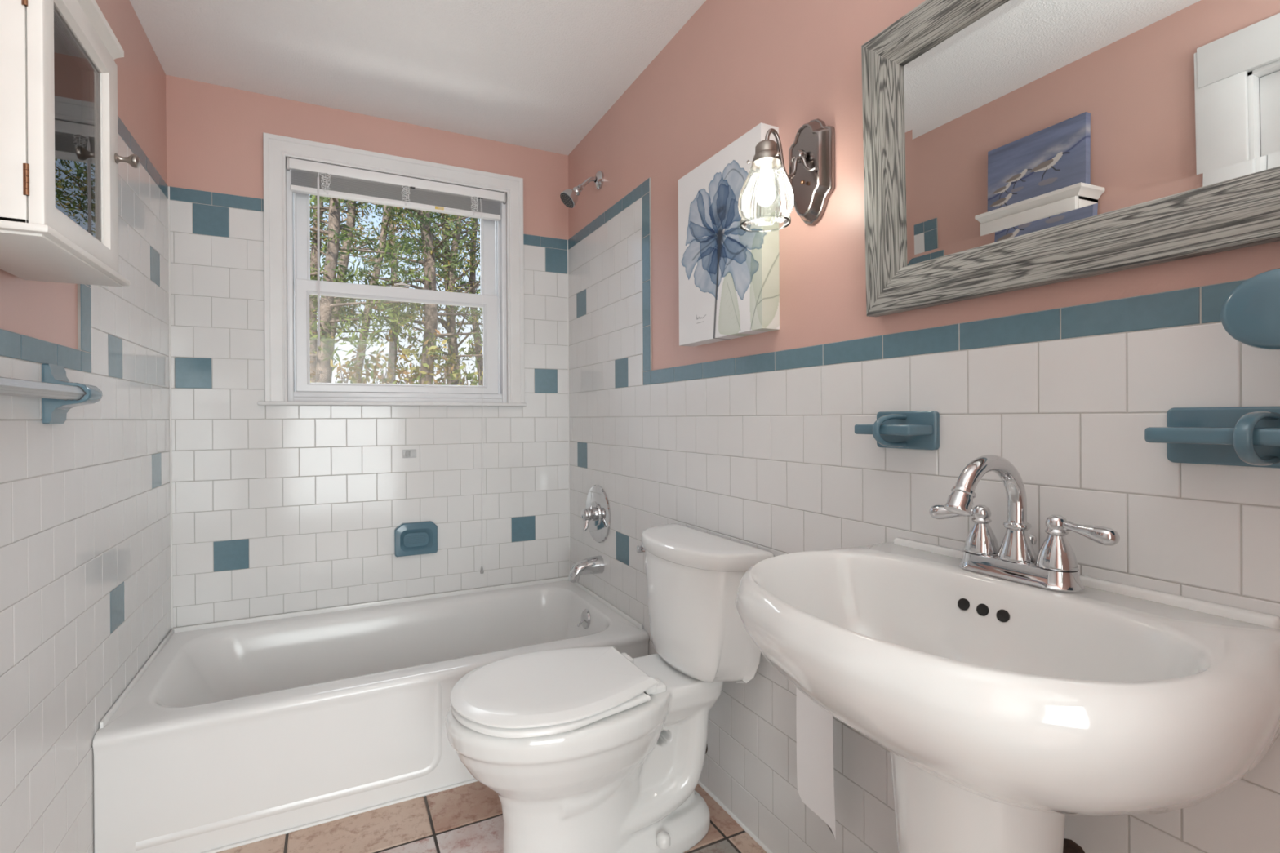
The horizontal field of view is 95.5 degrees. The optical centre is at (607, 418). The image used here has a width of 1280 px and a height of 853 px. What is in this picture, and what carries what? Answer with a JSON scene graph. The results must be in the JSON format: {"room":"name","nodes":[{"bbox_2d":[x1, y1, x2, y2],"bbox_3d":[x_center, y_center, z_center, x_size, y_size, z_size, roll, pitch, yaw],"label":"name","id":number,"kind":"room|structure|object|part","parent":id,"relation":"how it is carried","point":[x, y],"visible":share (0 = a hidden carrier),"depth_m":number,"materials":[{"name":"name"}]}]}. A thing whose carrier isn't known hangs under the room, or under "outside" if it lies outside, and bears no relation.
{"room":"bathroom","nodes":[
{"label":"bathroom","id":0,"kind":"room"},
{"bbox_2d":[0,0,171,852],"bbox_3d":[-0.977,-0.070,0.714,0.126,2.422,3.160,0,0,-25],"label":"wall","id":1,"kind":"structure","parent":0,"point":[86,601],"depth_m":1.32,"materials":[{"name":"white tile"}]},
{"bbox_2d":[0,363,102,423],"bbox_3d":[-0.951,-0.050,0.893,0.074,0.119,0.713,0,0,-25],"label":"towel bar","id":2,"kind":"object","parent":1,"relation":"attached to","point":[59,395],"visible":1,"depth_m":1.14,"materials":[{"name":"blue ceramic"}]},
{"bbox_2d":[0,0,140,287],"bbox_3d":[-0.923,-0.489,0.951,0.178,0.466,0.366,0,0,-25],"label":"upper cabinet","id":3,"kind":"object","parent":1,"relation":"attached to","point":[60,158],"visible":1,"depth_m":0.92,"materials":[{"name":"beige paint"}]},
{"bbox_3d":[-0.888,-0.483,0.977,0.018,0.408,0.323,0,0,-25],"label":"door","id":4,"kind":"part","parent":3,"relation":"part of","materials":[{"name":"beige paint"}]},
{"bbox_3d":[-0.887,-0.480,0.968,0.003,0.322,0.230,0,0,-25],"label":"pane","id":5,"kind":"part","parent":3,"relation":"part of","materials":[{"name":"clear glass"}]},
{"bbox_3d":[-0.940,-0.705,0.948,0.147,0.034,0.356,0,0,-25],"label":"crown","id":6,"kind":"part","parent":3,"relation":"part of","materials":[{"name":"beige paint"}]},
{"bbox_3d":[-0.925,-0.499,1.119,0.036,0.025,0.025,0,0,-25],"label":"knob","id":7,"kind":"part","parent":3,"relation":"part of","materials":[{"name":"silver metal"}]},
{"bbox_2d":[165,75,568,627],"bbox_3d":[-0.886,-0.075,2.415,1.792,2.422,0.160,0,0,-25],"label":"wall","id":8,"kind":"structure","parent":0,"point":[277,509],"depth_m":2.23,"materials":[{"name":"white tile"}]},
{"bbox_2d":[168,186,569,628],"bbox_3d":[-0.852,-0.044,2.342,1.496,1.540,0.007,0,0,-25],"label":"trim","id":9,"kind":"structure","parent":8,"relation":"attached to","point":[169,240],"depth_m":2.02,"materials":[{"name":"white"}]},
{"bbox_2d":[257,132,526,406],"bbox_3d":[-0.849,-0.554,2.397,1.016,1.001,0.166,0,0,-25],"label":"window","id":10,"kind":"structure","parent":8,"relation":"in","point":[287,283],"depth_m":2.30,"materials":[{"name":"white paint"}]},
{"bbox_3d":[-0.831,-0.060,2.366,1.016,0.014,0.096,0,0,-25],"label":"sill","id":11,"kind":"part","parent":10,"relation":"part of","materials":[{"name":"white paint"}]},
{"bbox_3d":[-0.861,-0.734,2.431,0.786,0.460,0.030,0,0,-25],"label":"sash","id":12,"kind":"part","parent":10,"relation":"part of","materials":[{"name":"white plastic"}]},
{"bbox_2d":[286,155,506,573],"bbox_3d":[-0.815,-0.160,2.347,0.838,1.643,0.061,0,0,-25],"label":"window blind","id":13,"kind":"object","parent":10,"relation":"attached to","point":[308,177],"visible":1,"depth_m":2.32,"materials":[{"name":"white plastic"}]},
{"bbox_3d":[-1.077,-0.904,2.217,0.038,0.074,0.009,0,0,-25],"label":"ladder cord","id":14,"kind":"part","parent":13,"relation":"part of","materials":[{"name":"white fabric"}]},
{"bbox_3d":[-0.829,-0.870,2.354,0.802,0.020,0.029,0,0,-25],"label":"rail","id":15,"kind":"part","parent":13,"relation":"part of","materials":[{"name":"white plastic"}]},
{"bbox_3d":[-0.814,-0.906,2.341,0.035,0.073,0.009,0,0,-25],"label":"ladder cord","id":16,"kind":"part","parent":13,"relation":"part of","materials":[{"name":"white fabric"}]},
{"bbox_3d":[-0.564,-0.907,2.460,0.032,0.074,0.009,0,0,-25],"label":"ladder cord","id":17,"kind":"part","parent":13,"relation":"part of","materials":[{"name":"white fabric"}]},
{"bbox_3d":[-0.532,-0.153,2.462,0.008,1.574,0.027,0,0,-25],"label":"pull cord","id":18,"kind":"part","parent":13,"relation":"part of","materials":[{"name":"white fabric"}]},
{"bbox_3d":[-0.842,-0.323,2.397,0.786,0.431,0.032,0,0,-25],"label":"sash","id":19,"kind":"part","parent":10,"relation":"part of","materials":[{"name":"white plastic"}]},
{"bbox_3d":[-0.849,-0.085,2.423,0.844,0.042,0.118,0,0,-25],"label":"frame","id":20,"kind":"part","parent":10,"relation":"part of","materials":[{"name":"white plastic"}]},
{"bbox_2d":[394,520,437,556],"bbox_3d":[-0.779,0.488,2.365,0.167,0.132,0.023,0,0,-25],"label":"soap dish","id":21,"kind":"object","parent":8,"relation":"attached to","point":[416,538],"visible":1,"depth_m":2.36,"materials":[{"name":"blue ceramic"}]},
{"bbox_2d":[129,0,706,155],"bbox_3d":[-0.253,-1.256,1.056,1.792,0.100,3.160,0,0,-25],"label":"ceiling","id":22,"kind":"structure","parent":0,"point":[537,74],"depth_m":1.91,"materials":[{"name":"white paint"}]},
{"bbox_2d":[217,781,766,852],"bbox_3d":[0.442,1.134,-0.254,3.400,0.100,6.120,0,0,-25],"label":"floor","id":23,"kind":"structure","parent":0,"point":[467,818],"depth_m":1.52,"materials":[{"name":"tile"}]},
{"bbox_2d":[92,576,648,852],"bbox_3d":[-0.687,0.905,2.008,1.489,0.361,0.744,0,0,-25],"label":"bathtub","id":24,"kind":"object","parent":23,"relation":"on","point":[230,732],"visible":0.87,"depth_m":1.64,"materials":[{"name":"white ceramic"}]},
{"bbox_2d":[202,778,477,852],"bbox_3d":[-0.528,1.084,1.675,1.492,0.010,0.010,0,0,-25],"label":"trim","id":25,"kind":"structure","parent":24,"relation":"attached to","point":[424,794],"depth_m":1.57,"materials":[{"name":"white"}]},
{"bbox_3d":[-0.102,0.801,2.285,0.010,0.025,0.048,0,0,39],"label":"trip lever","id":26,"kind":"part","parent":24,"relation":"part of","materials":[{"name":"silver metal"}]},
{"bbox_3d":[-0.086,0.795,2.303,0.021,0.075,0.076,0,0,-25],"label":"overflow plate","id":27,"kind":"part","parent":24,"relation":"part of","materials":[{"name":"silver metal"}]},
{"bbox_2d":[444,523,773,852],"bbox_3d":[-0.024,0.704,1.451,0.743,0.758,0.458,0,0,-25],"label":"toilet","id":28,"kind":"object","parent":23,"relation":"on","point":[588,749],"visible":1,"depth_m":1.39,"materials":[{"name":"white ceramic"}]},
{"bbox_3d":[-0.155,0.653,1.389,0.427,0.020,0.372,0,0,-25],"label":"seat","id":29,"kind":"part","parent":28,"relation":"part of","materials":[{"name":"white plastic"}]},
{"bbox_3d":[-0.138,0.640,1.397,0.466,0.036,0.370,0,0,-25],"label":"lid","id":30,"kind":"part","parent":28,"relation":"part of","materials":[{"name":"white plastic"}]},
{"bbox_3d":[-0.042,0.873,1.442,0.700,0.420,0.375,0,0,-25],"label":"bowl","id":31,"kind":"part","parent":28,"relation":"part of","materials":[{"name":"white ceramic"}]},
{"bbox_3d":[0.106,0.388,1.729,0.039,0.021,0.021,0,0,19],"label":"flush lever","id":32,"kind":"part","parent":28,"relation":"part of","materials":[{"name":"silver metal"}]},
{"bbox_3d":[0.223,0.512,1.567,0.183,0.294,0.436,0,0,-25],"label":"tank","id":33,"kind":"part","parent":28,"relation":"part of","materials":[{"name":"white ceramic"}]},
{"bbox_3d":[0.221,0.344,1.567,0.196,0.042,0.458,0,0,-25],"label":"tank lid","id":34,"kind":"part","parent":28,"relation":"part of","materials":[{"name":"white ceramic"}]},
{"bbox_2d":[735,537,1279,852],"bbox_3d":[0.448,0.654,0.783,0.478,0.855,0.585,0,0,-25],"label":"pedestal sink","id":35,"kind":"object","parent":23,"relation":"on","point":[1002,709],"visible":0.99,"depth_m":0.65,"materials":[{"name":"white ceramic"}]},
{"bbox_2d":[928,454,1119,591],"bbox_3d":[0.590,0.142,0.841,0.198,0.182,0.190,0,0,23],"label":"faucet","id":36,"kind":"object","parent":35,"relation":"on","point":[1055,566],"visible":1,"depth_m":0.83,"materials":[{"name":"silver metal"}]},
{"bbox_3d":[0.557,0.152,0.932,0.024,0.024,0.075,0,0,-40],"label":"lever","id":37,"kind":"part","parent":36,"relation":"part of","materials":[{"name":"silver metal"}]},
{"bbox_3d":[0.583,0.171,0.905,0.049,0.072,0.049,0,0,-25],"label":"handle","id":38,"kind":"part","parent":36,"relation":"part of","materials":[{"name":"silver metal"}]},
{"bbox_3d":[0.542,0.104,0.828,0.163,0.105,0.033,0,0,-25],"label":"spout","id":39,"kind":"part","parent":36,"relation":"part of","materials":[{"name":"silver metal"}]},
{"bbox_3d":[0.605,0.177,0.858,0.049,0.060,0.049,0,0,-25],"label":"spout","id":40,"kind":"part","parent":36,"relation":"part of","materials":[{"name":"silver metal"}]},
{"bbox_3d":[0.606,0.220,0.858,0.061,0.026,0.165,0,0,-25],"label":"plate","id":41,"kind":"part","parent":36,"relation":"part of","materials":[{"name":"silver metal"}]},
{"bbox_3d":[0.629,0.189,0.864,0.018,0.037,0.018,0,0,-25],"label":"lift rod","id":42,"kind":"part","parent":36,"relation":"part of","materials":[{"name":"silver metal"}]},
{"bbox_3d":[0.627,0.170,0.811,0.049,0.072,0.049,0,0,-25],"label":"handle","id":43,"kind":"part","parent":36,"relation":"part of","materials":[{"name":"silver metal"}]},
{"bbox_3d":[0.637,0.152,0.775,0.024,0.024,0.075,0,0,-25],"label":"lever","id":44,"kind":"part","parent":36,"relation":"part of","materials":[{"name":"silver metal"}]},
{"bbox_2d":[568,0,1279,852],"bbox_3d":[0.486,-0.081,1.404,0.126,2.422,3.160,0,0,-25],"label":"wall","id":45,"kind":"structure","parent":0,"point":[752,440],"depth_m":1.23,"materials":[{"name":"pink paint"}]},
{"bbox_2d":[560,170,604,208],"bbox_3d":[-0.105,-0.918,2.312,0.171,0.163,0.072,0,0,-25],"label":"shower","id":46,"kind":"object","parent":45,"relation":"attached to","point":[569,197],"visible":1,"depth_m":2.30,"materials":[{"name":"silver metal"}]},
{"bbox_3d":[-0.074,-0.943,2.327,0.093,0.062,0.017,0,0,-25],"label":"arm","id":47,"kind":"part","parent":46,"relation":"part of","materials":[{"name":"silver metal"}]},
{"bbox_2d":[568,555,604,582],"bbox_3d":[-0.090,0.601,2.321,0.141,0.094,0.068,0,0,-25],"label":"tub spout","id":48,"kind":"object","parent":45,"relation":"attached to","point":[593,565],"visible":1,"depth_m":2.30,"materials":[{"name":"silver metal"}]},
{"bbox_2d":[581,484,610,542],"bbox_3d":[-0.071,0.388,2.355,0.075,0.235,0.235,0,0,-25],"label":"shower valve","id":49,"kind":"object","parent":45,"relation":"attached to","point":[596,515],"visible":1,"depth_m":2.33,"materials":[{"name":"silver metal"}]},
{"bbox_3d":[-0.084,0.418,2.339,0.022,0.062,0.043,0,0,9],"label":"lever","id":50,"kind":"part","parent":49,"relation":"part of","materials":[{"name":"silver metal"}]},
{"bbox_2d":[678,122,779,346],"bbox_3d":[0.314,-0.463,1.565,0.054,0.491,0.368,0,0,-25],"label":"flower canvas","id":51,"kind":"object","parent":45,"relation":"attached to","point":[729,275],"visible":0.95,"depth_m":1.51},
{"bbox_2d":[697,780,772,852],"bbox_3d":[0.554,1.079,1.126,0.012,0.012,1.920,0,0,-25],"label":"trim","id":52,"kind":"structure","parent":45,"relation":"attached to","point":[726,810],"depth_m":1.56,"materials":[{"name":"white"}]},
{"bbox_2d":[737,118,835,232],"bbox_3d":[0.376,-0.543,1.265,0.197,0.254,0.120,0,0,-25],"label":"wall sconce","id":53,"kind":"object","parent":45,"relation":"attached to","point":[811,178],"visible":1,"depth_m":1.26,"materials":[{"name":"grey metal"}]},
{"bbox_3d":[0.339,-0.486,1.247,0.116,0.139,0.116,0,0,-25],"label":"lamp shade","id":54,"kind":"part","parent":53,"relation":"part of","materials":[{"name":"clear glass"}]},
{"bbox_3d":[0.340,-0.504,1.248,0.041,0.092,0.041,0,0,-25],"label":"bulb","id":55,"kind":"part","parent":53,"relation":"part of","materials":[{"name":"white glass"}]},
{"bbox_3d":[0.391,-0.577,1.260,0.106,0.102,0.064,0,0,-25],"label":"arm","id":56,"kind":"part","parent":53,"relation":"part of","materials":[{"name":"grey metal"}]},
{"bbox_2d":[854,410,939,449],"bbox_3d":[0.524,0.021,1.071,0.090,0.070,0.125,0,0,-25],"label":"toothbrush holder","id":57,"kind":"object","parent":45,"relation":"attached to","point":[918,430],"visible":1,"depth_m":1.05,"materials":[{"name":"blue ceramic"}]},
{"bbox_2d":[854,423,933,435],"bbox_3d":[0.526,0.020,1.072,0.066,0.019,0.119,0,0,-25],"label":"shelf","id":58,"kind":"object","parent":57,"relation":"attached to","point":[882,429],"depth_m":1.03,"materials":[{"name":"blue ceramic"}]},
{"bbox_2d":[861,0,1279,316],"bbox_3d":[0.701,-0.467,0.747,0.041,0.529,0.878,0,0,-25],"label":"wall mirror","id":59,"kind":"object","parent":45,"relation":"attached to","point":[1009,145],"visible":1,"depth_m":0.84,"materials":[{"name":"grey wood"}]},
{"bbox_3d":[0.530,-0.467,1.108,0.041,0.529,0.079,0,0,-25],"label":"frame rail","id":60,"kind":"part","parent":59,"relation":"part of","materials":[{"name":"grey wood"}]},
{"bbox_3d":[0.695,-0.692,0.744,0.030,0.079,0.878,0,0,-25],"label":"frame rail","id":61,"kind":"part","parent":59,"relation":"part of","materials":[{"name":"grey wood"}]},
{"bbox_3d":[0.706,-0.242,0.749,0.032,0.079,0.878,0,0,-25],"label":"frame rail","id":62,"kind":"part","parent":59,"relation":"part of","materials":[{"name":"grey wood"}]},
{"bbox_2d":[1063,838,1084,852],"bbox_3d":[0.638,0.612,0.845,0.091,0.184,0.088,0,0,-25],"label":"drain pipe","id":63,"kind":"object","parent":45,"relation":"attached to","point":[1069,846],"visible":0.1,"depth_m":0.85,"materials":[{"name":"metal"}]},
{"bbox_2d":[1144,406,1279,467],"bbox_3d":[0.724,0.021,0.646,0.090,0.070,0.185,0,0,-25],"label":"soap holder","id":64,"kind":"object","parent":45,"relation":"attached to","point":[1234,436],"visible":1,"depth_m":0.68,"materials":[{"name":"blue ceramic"}]},
{"bbox_2d":[1144,426,1279,446],"bbox_3d":[0.727,0.019,0.647,0.066,0.019,0.179,0,0,-25],"label":"shelf","id":65,"kind":"object","parent":64,"relation":"attached to","point":[1171,436],"depth_m":0.67,"materials":[{"name":"blue ceramic"}]},
{"bbox_2d":[1220,267,1279,350],"bbox_3d":[0.738,-0.117,0.623,0.083,0.087,0.097,0,0,-25],"label":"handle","id":66,"kind":"object","parent":45,"relation":"attached to","point":[1250,314],"visible":1,"depth_m":0.62,"materials":[{"name":"blue ceramic"}]},
{"label":"outside","id":67,"kind":"structure","parent":0,"visible":0},
{"bbox_3d":[-11.988,3.304,47.674,140.000,0.100,88.500,0,0,-25],"label":"ground","id":68,"kind":"structure","parent":67,"visible":0},
{"bbox_2d":[309,195,366,279],"bbox_3d":[-9.304,-4.192,17.276,6.303,15.014,7.554,0,0,-35],"label":"leafy tree","id":69,"kind":"object","parent":68,"relation":"on","point":[309,195],"visible":0.03,"depth_m":18.07,"materials":[{"name":"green plant"}]},
{"bbox_2d":[310,336,368,383],"bbox_3d":[-5.027,0.941,9.819,3.012,4.717,2.778,0,0,19],"label":"shrub","id":70,"kind":"object","parent":68,"relation":"on","point":[350,372],"visible":0.02,"depth_m":10.01,"materials":[{"name":"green plant"}]},
{"bbox_2d":[310,284,405,384],"bbox_3d":[-4.711,0.404,10.606,3.379,5.784,3.283,0,0,-25],"label":"shrub","id":71,"kind":"object","parent":68,"relation":"on","point":[357,367],"visible":0.03,"depth_m":10.48,"materials":[{"name":"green plant"}]},
{"bbox_3d":[-4.580,1.217,10.534,1.689,4.157,1.186,0,0,-25],"label":"stem","id":72,"kind":"part","parent":71,"relation":"part of","materials":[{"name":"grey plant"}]},
{"bbox_2d":[309,196,413,382],"bbox_3d":[-5.866,-3.455,13.007,4.048,13.549,5.581,0,0,-25],"label":"forked tree","id":73,"kind":"object","parent":68,"relation":"on","point":[351,209],"visible":0.03,"depth_m":13.11,"materials":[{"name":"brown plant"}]},
{"bbox_2d":[341,203,393,382],"bbox_3d":[-4.694,-3.803,12.863,5.061,14.215,4.064,0,0,-7],"label":"leaning tree","id":74,"kind":"object","parent":68,"relation":"on","point":[377,271],"visible":0.04,"depth_m":12.46,"materials":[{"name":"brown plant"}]},
{"bbox_2d":[309,194,439,382],"bbox_3d":[-4.260,-2.703,8.811,3.924,12.020,3.598,0,0,31],"label":"pine tree","id":75,"kind":"object","parent":68,"relation":"on","point":[322,356],"visible":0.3,"depth_m":8.93,"materials":[{"name":"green plant"}]},
{"bbox_2d":[336,320,441,385],"bbox_3d":[-3.963,0.807,10.527,3.179,4.969,2.599,0,0,14],"label":"shrub","id":76,"kind":"object","parent":68,"relation":"on","point":[371,365],"visible":0.06,"depth_m":10.23,"materials":[{"name":"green plant"}]},
{"bbox_3d":[-3.839,1.263,10.441,1.689,4.058,1.186,0,0,-25],"label":"stem","id":77,"kind":"part","parent":76,"relation":"part of","materials":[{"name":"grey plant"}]},
{"bbox_2d":[309,204,483,385],"bbox_3d":[-3.068,-1.466,12.431,4.958,9.522,5.136,0,0,45],"label":"autumn tree","id":78,"kind":"object","parent":68,"relation":"on","point":[449,325],"visible":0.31,"depth_m":12.65,"materials":[{"name":"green plant"}]},
{"bbox_2d":[309,195,483,382],"bbox_3d":[-6.025,-4.204,14.424,6.802,15.019,4.271,0,0,-25],"label":"pine tree","id":79,"kind":"object","parent":68,"relation":"on","point":[313,260],"visible":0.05,"depth_m":13.77,"materials":[{"name":"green plant"}]},
{"bbox_2d":[311,196,483,384],"bbox_3d":[-3.412,-3.212,11.426,4.844,13.018,4.473,0,0,-25],"label":"pine tree","id":80,"kind":"object","parent":68,"relation":"on","point":[431,313],"visible":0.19,"depth_m":11.41,"materials":[{"name":"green plant"}]},
{"bbox_2d":[349,333,445,385],"bbox_3d":[-7.642,0.103,21.264,3.847,6.379,3.527,0,0,8],"label":"shrub","id":81,"kind":"object","parent":68,"relation":"on","point":[411,344],"visible":0.05,"depth_m":21.22,"materials":[{"name":"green plant"}]},
{"bbox_2d":[349,206,458,383],"bbox_3d":[-7.683,-5.710,21.138,4.733,18.012,3.595,0,0,-25],"label":"pine tree","id":82,"kind":"object","parent":68,"relation":"on","point":[391,344],"visible":0.05,"depth_m":21.09,"materials":[{"name":"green plant"}]},
{"bbox_2d":[359,328,474,385],"bbox_3d":[-3.337,0.806,11.017,3.480,4.962,2.913,0,0,-39],"label":"shrub","id":83,"kind":"object","parent":68,"relation":"on","point":[437,331],"visible":0.03,"depth_m":10.61,"materials":[{"name":"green plant"}]},
{"bbox_3d":[-3.339,1.234,10.898,1.689,4.107,1.186,0,0,-25],"label":"stem","id":84,"kind":"part","parent":83,"relation":"part of","materials":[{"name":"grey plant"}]},
{"bbox_2d":[355,200,483,385],"bbox_3d":[-3.452,-3.256,15.687,5.570,13.081,5.773,0,0,4],"label":"autumn tree","id":85,"kind":"object","parent":68,"relation":"on","point":[473,276],"visible":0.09,"depth_m":15.39,"materials":[{"name":"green plant"}]},
{"bbox_2d":[363,206,483,385],"bbox_3d":[-4.960,-5.220,18.383,4.733,17.017,6.374,0,0,-40],"label":"pine tree","id":86,"kind":"object","parent":68,"relation":"on","point":[395,207],"visible":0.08,"depth_m":18.00,"materials":[{"name":"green plant"}]},
{"bbox_2d":[364,346,483,385],"bbox_3d":[-2.867,0.977,10.721,3.686,4.616,2.732,0,0,-42],"label":"shrub","id":87,"kind":"object","parent":68,"relation":"on","point":[402,356],"visible":0.03,"depth_m":10.56,"materials":[{"name":"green plant"}]},
{"bbox_3d":[-2.855,1.206,10.684,1.689,4.157,1.186,0,0,-25],"label":"stem","id":88,"kind":"part","parent":87,"relation":"part of","materials":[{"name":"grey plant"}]},
{"bbox_2d":[436,340,475,385],"bbox_3d":[-4.285,0.720,20.698,6.002,7.212,2.708,0,0,-25],"label":"shrub","id":89,"kind":"object","parent":68,"relation":"on","point":[463,380],"visible":0.02,"depth_m":21.09,"materials":[{"name":"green plant"}]},
{"bbox_2d":[435,357,483,386],"bbox_3d":[-2.423,1.012,11.407,2.634,4.537,3.668,0,0,-1],"label":"shrub","id":90,"kind":"object","parent":68,"relation":"on","point":[456,372],"visible":0.02,"depth_m":11.38,"materials":[{"name":"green plant"}]},
{"bbox_3d":[-2.400,1.127,11.341,1.689,4.307,1.186,0,0,-25],"label":"stem","id":91,"kind":"part","parent":90,"relation":"part of","materials":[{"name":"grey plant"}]},
{"bbox_3d":[0.473,0.576,1.226,0.056,0.064,0.194,0,0,-25],"label":"toilet paper holder","id":92,"kind":"object","parent":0,"visible":0},
{"bbox_2d":[795,688,835,839],"bbox_3d":[0.461,0.694,1.226,0.072,0.305,0.103,0,0,-25],"label":"toilet paper roll","id":93,"kind":"object","parent":92,"relation":"hanging from","point":[815,743],"visible":0.64,"depth_m":1.21,"materials":[{"name":"white paper"}]}
]}

